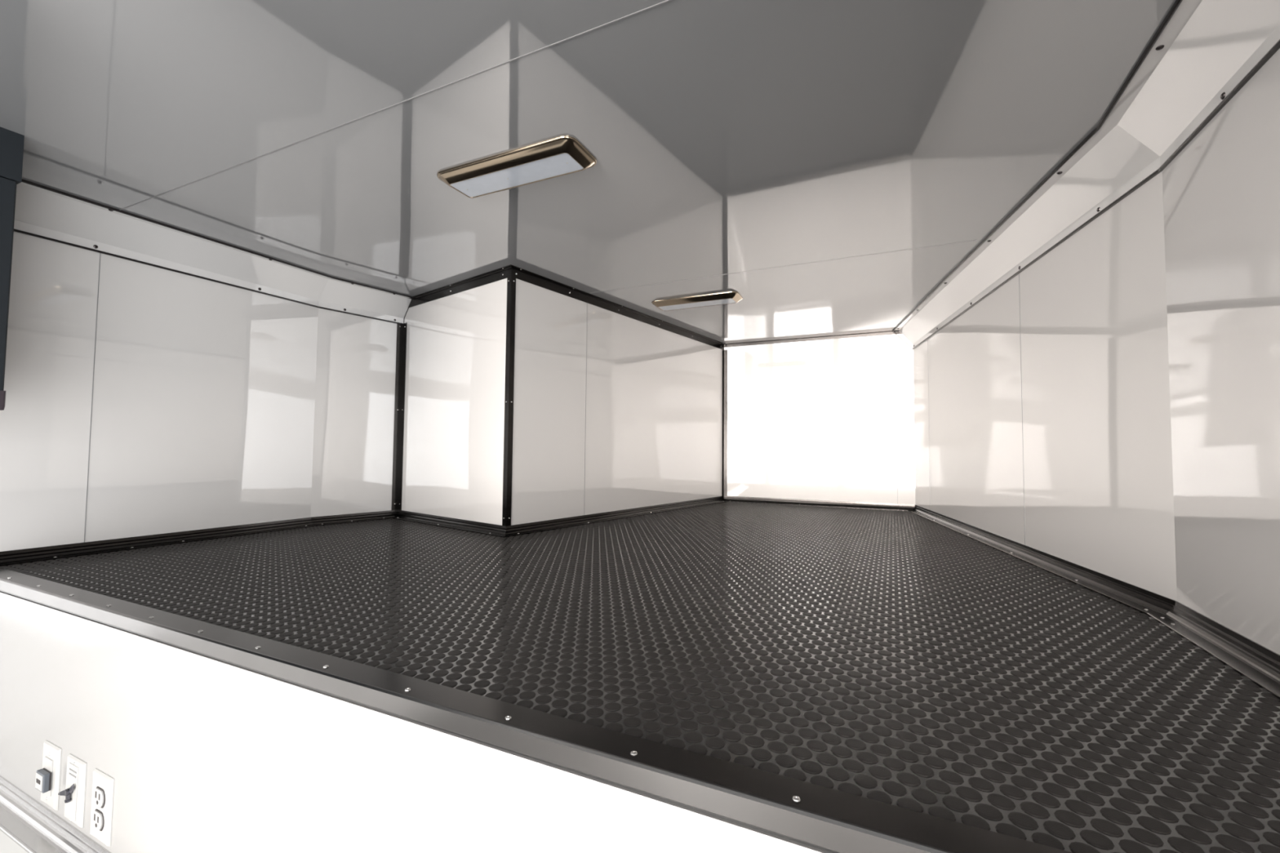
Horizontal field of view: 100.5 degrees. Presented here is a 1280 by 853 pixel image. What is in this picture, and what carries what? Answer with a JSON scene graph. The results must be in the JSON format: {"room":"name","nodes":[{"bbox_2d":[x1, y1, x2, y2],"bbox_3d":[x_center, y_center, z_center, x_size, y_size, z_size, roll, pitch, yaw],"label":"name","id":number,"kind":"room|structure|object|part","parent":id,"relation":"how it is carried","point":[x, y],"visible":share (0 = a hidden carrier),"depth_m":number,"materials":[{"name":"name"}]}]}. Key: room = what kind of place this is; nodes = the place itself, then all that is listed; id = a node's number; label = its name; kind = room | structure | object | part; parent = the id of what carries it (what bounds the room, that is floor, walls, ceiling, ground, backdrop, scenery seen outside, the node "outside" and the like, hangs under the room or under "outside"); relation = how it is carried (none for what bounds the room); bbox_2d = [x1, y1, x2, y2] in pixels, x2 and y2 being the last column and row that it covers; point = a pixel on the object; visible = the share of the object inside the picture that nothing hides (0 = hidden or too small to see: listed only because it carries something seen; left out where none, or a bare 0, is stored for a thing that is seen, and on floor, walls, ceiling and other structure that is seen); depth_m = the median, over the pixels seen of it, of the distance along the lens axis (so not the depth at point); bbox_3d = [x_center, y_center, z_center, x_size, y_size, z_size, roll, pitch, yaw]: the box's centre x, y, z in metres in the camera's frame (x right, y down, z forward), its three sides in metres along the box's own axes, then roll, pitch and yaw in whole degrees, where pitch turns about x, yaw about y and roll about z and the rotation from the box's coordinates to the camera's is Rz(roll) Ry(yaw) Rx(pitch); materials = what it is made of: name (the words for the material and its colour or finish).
{"room":"cargo space","nodes":[
{"label":"cargo space","id":0,"kind":"room"},
{"bbox_2d":[0,830,27,852],"bbox_3d":[-0.606,1.014,0.512,2.502,0.508,0.455,-1,-3,25],"label":"wall","id":1,"kind":"structure","parent":0,"point":[7,845],"depth_m":0.98,"materials":[{"name":"white paint"}]},
{"bbox_2d":[0,231,318,551],"bbox_3d":[-2.251,0.278,0.016,0.031,1.903,4.524,-1,-3,25],"label":"wall","id":2,"kind":"structure","parent":0,"point":[141,399],"depth_m":1.59,"materials":[{"name":"grey"}]},
{"bbox_2d":[0,517,316,566],"bbox_3d":[-1.422,0.347,1.674,0.045,0.031,0.809,-1,-3,25],"label":"baseboard","id":3,"kind":"structure","parent":2,"relation":"attached to","point":[63,551],"depth_m":1.57,"materials":[{"name":"black"}]},
{"bbox_2d":[13,178,333,307],"bbox_3d":[-2.185,-0.619,0.027,0.099,0.108,4.521,-1,-3,25],"label":"trim","id":4,"kind":"structure","parent":2,"relation":"attached to","point":[41,211],"depth_m":1.59,"materials":[{"name":"white metal"}]},
{"bbox_2d":[310,307,396,517],"bbox_3d":[-1.163,-0.068,2.226,0.030,0.993,0.382,-1,-3,37],"label":"wall","id":5,"kind":"structure","parent":0,"point":[353,451],"depth_m":2.18,"materials":[{"name":"grey plastic"}]},
{"bbox_2d":[311,510,397,525],"bbox_3d":[-1.146,0.372,2.173,0.045,0.031,0.348,-1,-3,37],"label":"baseboard","id":6,"kind":"structure","parent":5,"relation":"attached to","point":[380,515],"depth_m":2.16,"materials":[{"name":"black metal"}]},
{"bbox_2d":[318,276,415,324],"bbox_3d":[-1.116,-0.512,2.196,0.099,0.108,0.348,-1,-3,37],"label":"trim","id":7,"kind":"structure","parent":5,"relation":"attached to","point":[339,295],"depth_m":2.20,"materials":[{"name":"white metal"}]},
{"bbox_2d":[0,591,831,852],"bbox_3d":[-0.498,0.567,0.750,2.502,0.415,0.027,-1,-3,25],"label":"wall","id":8,"kind":"structure","parent":0,"point":[202,753],"depth_m":0.76,"materials":[{"name":"grey paint"}]},
{"bbox_2d":[35,740,62,810],"bbox_3d":[-1.150,0.679,1.029,0.070,0.115,0.019,-1,-3,25],"label":"switch","id":9,"kind":"object","parent":8,"relation":"attached to","point":[47,781],"visible":1,"depth_m":1.02,"materials":[{"name":"grey plastic"}]},
{"bbox_3d":[-1.153,0.682,1.020,0.029,0.028,0.001,-1,-3,25],"label":"knob","id":10,"kind":"part","parent":9,"relation":"part of","materials":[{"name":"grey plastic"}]},
{"bbox_3d":[-1.150,0.682,1.024,0.036,0.034,0.008,-1,-3,25],"label":"knob","id":11,"kind":"part","parent":9,"relation":"part of","materials":[{"name":"grey plastic"}]},
{"bbox_3d":[-1.148,0.683,1.029,0.034,0.033,0.002,-1,-3,25],"label":"knob","id":12,"kind":"part","parent":9,"relation":"part of","materials":[{"name":"grey"}]},
{"bbox_2d":[0,775,111,852],"bbox_3d":[-0.515,0.754,0.709,2.502,0.032,0.045,-1,-3,25],"label":"trim","id":13,"kind":"structure","parent":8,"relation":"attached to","point":[24,820],"depth_m":1.01,"materials":[{"name":"silver metal"}]},
{"bbox_2d":[57,753,87,827],"bbox_3d":[-1.054,0.677,0.983,0.070,0.115,0.019,-1,-3,25],"label":"switch","id":14,"kind":"object","parent":8,"relation":"attached to","point":[74,793],"visible":1,"depth_m":0.98,"materials":[{"name":"grey plastic"}]},
{"bbox_3d":[-1.056,0.685,0.982,0.010,0.016,0.009,-1,-3,25],"label":"stem","id":15,"kind":"part","parent":14,"relation":"part of","materials":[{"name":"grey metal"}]},
{"bbox_2d":[89,768,114,846],"bbox_3d":[-0.957,0.677,0.943,0.070,0.115,0.009,-1,-3,25],"label":"power outlet","id":16,"kind":"object","parent":8,"relation":"attached to","point":[103,784],"visible":1,"depth_m":0.94,"materials":[{"name":"grey plastic"}]},
{"bbox_2d":[92,810,102,830],"bbox_3d":[-0.959,0.696,0.940,0.034,0.028,0.003,-1,-3,25],"label":"socket","id":17,"kind":"object","parent":16,"relation":"attached to","point":[97,815],"depth_m":0.94,"materials":[{"name":"grey plastic"}]},
{"bbox_2d":[93,787,104,807],"bbox_3d":[-0.958,0.657,0.941,0.034,0.028,0.003,-1,-3,25],"label":"socket","id":18,"kind":"object","parent":16,"relation":"attached to","point":[98,793],"depth_m":0.94,"materials":[{"name":"grey plastic"}]},
{"bbox_2d":[0,567,1071,852],"bbox_3d":[-0.496,0.338,0.761,2.502,0.027,0.044,-1,-3,25],"label":"trim","id":19,"kind":"structure","parent":8,"relation":"attached to","point":[827,818],"depth_m":0.54,"materials":[{"name":"metal"}]},
{"bbox_2d":[401,278,506,525],"bbox_3d":[-0.762,-0.069,2.135,0.778,0.993,0.030,-1,-3,38],"label":"wall","id":20,"kind":"structure","parent":0,"point":[453,467],"depth_m":2.08,"materials":[{"name":"grey plastic"}]},
{"bbox_2d":[391,322,407,510],"bbox_3d":[-1.051,-0.048,2.323,0.030,0.822,0.030,-1,-3,37],"label":"trim","id":21,"kind":"structure","parent":20,"relation":"attached to","point":[401,348],"depth_m":2.33,"materials":[{"name":"black metal"}]},
{"bbox_3d":[-1.043,-0.047,2.334,0.030,0.822,0.002,-1,-3,38],"label":"leg","id":22,"kind":"part","parent":21,"relation":"part of","materials":[{"name":"black metal"}]},
{"bbox_2d":[392,510,506,537],"bbox_3d":[-0.759,0.370,2.062,0.795,0.031,0.045,-1,-3,38],"label":"baseboard","id":23,"kind":"structure","parent":20,"relation":"attached to","point":[500,531],"depth_m":2.03,"materials":[{"name":"black metal"}]},
{"bbox_2d":[408,264,511,307],"bbox_3d":[-0.753,-0.547,2.124,0.764,0.037,0.016,-1,-3,38],"label":"trim","id":24,"kind":"structure","parent":20,"relation":"attached to","point":[503,273],"depth_m":2.08,"materials":[{"name":"black metal"}]},
{"bbox_2d":[0,0,1175,343],"bbox_3d":[-0.704,-0.659,0.347,2.562,0.031,6.364,-1,-3,25],"label":"ceiling","id":25,"kind":"structure","parent":0,"point":[826,165],"depth_m":1.07,"materials":[{"name":"grey"}]},
{"bbox_2d":[0,126,24,410],"bbox_3d":[-1.640,-0.345,0.728,0.277,0.583,0.982,-1,-3,25],"label":"upper cabinet","id":26,"kind":"object","parent":25,"relation":"hanging from","point":[11,143],"visible":1,"depth_m":1.10,"materials":[{"name":"grey"}]},
{"bbox_3d":[-1.424,-0.286,0.890,0.020,0.476,0.489,-1,-3,25],"label":"door","id":27,"kind":"part","parent":26,"relation":"part of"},
{"bbox_3d":[-1.523,-0.587,0.685,0.023,0.101,0.982,-1,-3,25],"label":"rail","id":28,"kind":"part","parent":26,"relation":"part of","materials":[{"name":"black metal"}]},
{"bbox_2d":[436,135,596,198],"bbox_3d":[-0.292,-0.590,1.238,0.388,0.021,0.127,-1,-3,25],"label":"recessed light","id":29,"kind":"object","parent":25,"relation":"in","point":[562,155],"visible":1,"depth_m":1.21,"materials":[{"name":"brown metal"}]},
{"bbox_2d":[651,291,742,311],"bbox_3d":[0.245,-0.538,2.307,0.388,0.021,0.127,-1,-3,25],"label":"recessed light","id":30,"kind":"object","parent":25,"relation":"in","point":[730,297],"visible":1,"depth_m":2.27,"materials":[{"name":"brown metal"}]},
{"bbox_2d":[511,278,722,525],"bbox_3d":[0.017,-0.042,2.576,0.031,0.993,1.689,-1,-3,36],"label":"wall","id":31,"kind":"structure","parent":0,"point":[613,411],"depth_m":2.31,"materials":[{"name":"grey plastic"}]},
{"bbox_2d":[502,276,515,525],"bbox_3d":[-0.466,-0.093,1.896,0.023,0.886,0.024,-1,-3,38],"label":"trim","id":32,"kind":"structure","parent":31,"relation":"attached to","point":[511,282],"depth_m":1.89,"materials":[{"name":"black metal"}]},
{"bbox_2d":[503,495,727,537],"bbox_3d":[0.022,0.398,2.506,0.045,0.031,1.711,-1,-3,36],"label":"baseboard","id":33,"kind":"structure","parent":31,"relation":"attached to","point":[542,526],"depth_m":2.26,"materials":[{"name":"black metal"}]},
{"bbox_2d":[511,264,724,350],"bbox_3d":[0.028,-0.520,2.567,0.016,0.037,1.681,-1,-3,36],"label":"trim","id":34,"kind":"structure","parent":31,"relation":"attached to","point":[517,273],"depth_m":2.32,"materials":[{"name":"black metal"}]},
{"bbox_2d":[721,349,727,496],"bbox_3d":[0.513,-0.025,3.219,0.026,0.886,0.022,-1,-3,25],"label":"trim","id":35,"kind":"structure","parent":31,"relation":"attached to","point":[724,453],"depth_m":3.22,"materials":[{"name":"grey metal"}]},
{"bbox_3d":[0.519,-0.024,3.227,0.022,0.886,0.002,-1,-3,25],"label":"leg","id":36,"kind":"part","parent":35,"relation":"part of","materials":[{"name":"black metal"}]},
{"bbox_2d":[0,502,1279,852],"bbox_3d":[0.068,0.402,1.948,2.502,0.028,2.658,-1,-3,25],"label":"floor","id":37,"kind":"structure","parent":0,"point":[907,660],"depth_m":0.81,"materials":[{"name":"black rubber"}]},
{"bbox_2d":[724,333,915,504],"bbox_3d":[0.980,-0.013,3.024,1.079,0.993,0.031,-1,-3,25],"label":"wall","id":38,"kind":"structure","parent":0,"point":[833,420],"depth_m":2.98,"materials":[{"name":"grey plastic"}]},
{"bbox_2d":[724,329,902,347],"bbox_3d":[0.976,-0.499,3.023,1.034,0.020,0.020,-1,-3,25],"label":"trim","id":39,"kind":"structure","parent":38,"relation":"attached to","point":[882,332],"depth_m":3.02,"materials":[{"name":"grey"}]},
{"bbox_2d":[724,495,915,511],"bbox_3d":[0.960,0.427,2.971,1.030,0.031,0.045,-1,-3,25],"label":"baseboard","id":40,"kind":"structure","parent":38,"relation":"attached to","point":[882,506],"depth_m":2.96,"materials":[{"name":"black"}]},
{"bbox_2d":[913,171,1177,600],"bbox_3d":[1.236,-0.060,1.904,0.031,0.993,1.869,0,-3,14],"label":"wall","id":41,"kind":"structure","parent":0,"point":[1042,410],"depth_m":1.33,"materials":[{"name":"grey plastic"}]},
{"bbox_2d":[892,124,1160,349],"bbox_3d":[1.178,-0.502,1.939,0.099,0.108,1.862,0,-3,14],"label":"trim","id":42,"kind":"structure","parent":41,"relation":"attached to","point":[1109,164],"depth_m":1.38,"materials":[{"name":"white metal"}]},
{"bbox_2d":[907,504,1175,614],"bbox_3d":[1.193,0.381,1.883,0.045,0.031,1.841,0,-3,14],"label":"baseboard","id":43,"kind":"structure","parent":41,"relation":"attached to","point":[1140,599],"depth_m":1.32,"materials":[{"name":"grey metal"}]},
{"bbox_2d":[1162,48,1279,654],"bbox_3d":[0.702,0.321,0.334,0.030,1.903,1.433,-1,-3,25],"label":"wall","id":44,"kind":"structure","parent":0,"point":[1221,192],"depth_m":0.82,"materials":[{"name":"grey plastic"}]},
{"bbox_2d":[1096,0,1279,171],"bbox_3d":[-0.012,-0.644,-0.999,0.099,0.108,4.530,-1,-3,25],"label":"trim","id":45,"kind":"structure","parent":44,"relation":"attached to","point":[1202,53],"depth_m":0.84,"materials":[{"name":"white metal"}]},
{"bbox_2d":[1146,600,1279,699],"bbox_3d":[0.799,0.321,0.625,0.045,0.031,0.818,-1,-3,25],"label":"baseboard","id":46,"kind":"structure","parent":44,"relation":"attached to","point":[1259,664],"depth_m":0.81,"materials":[{"name":"black"}]}
]}

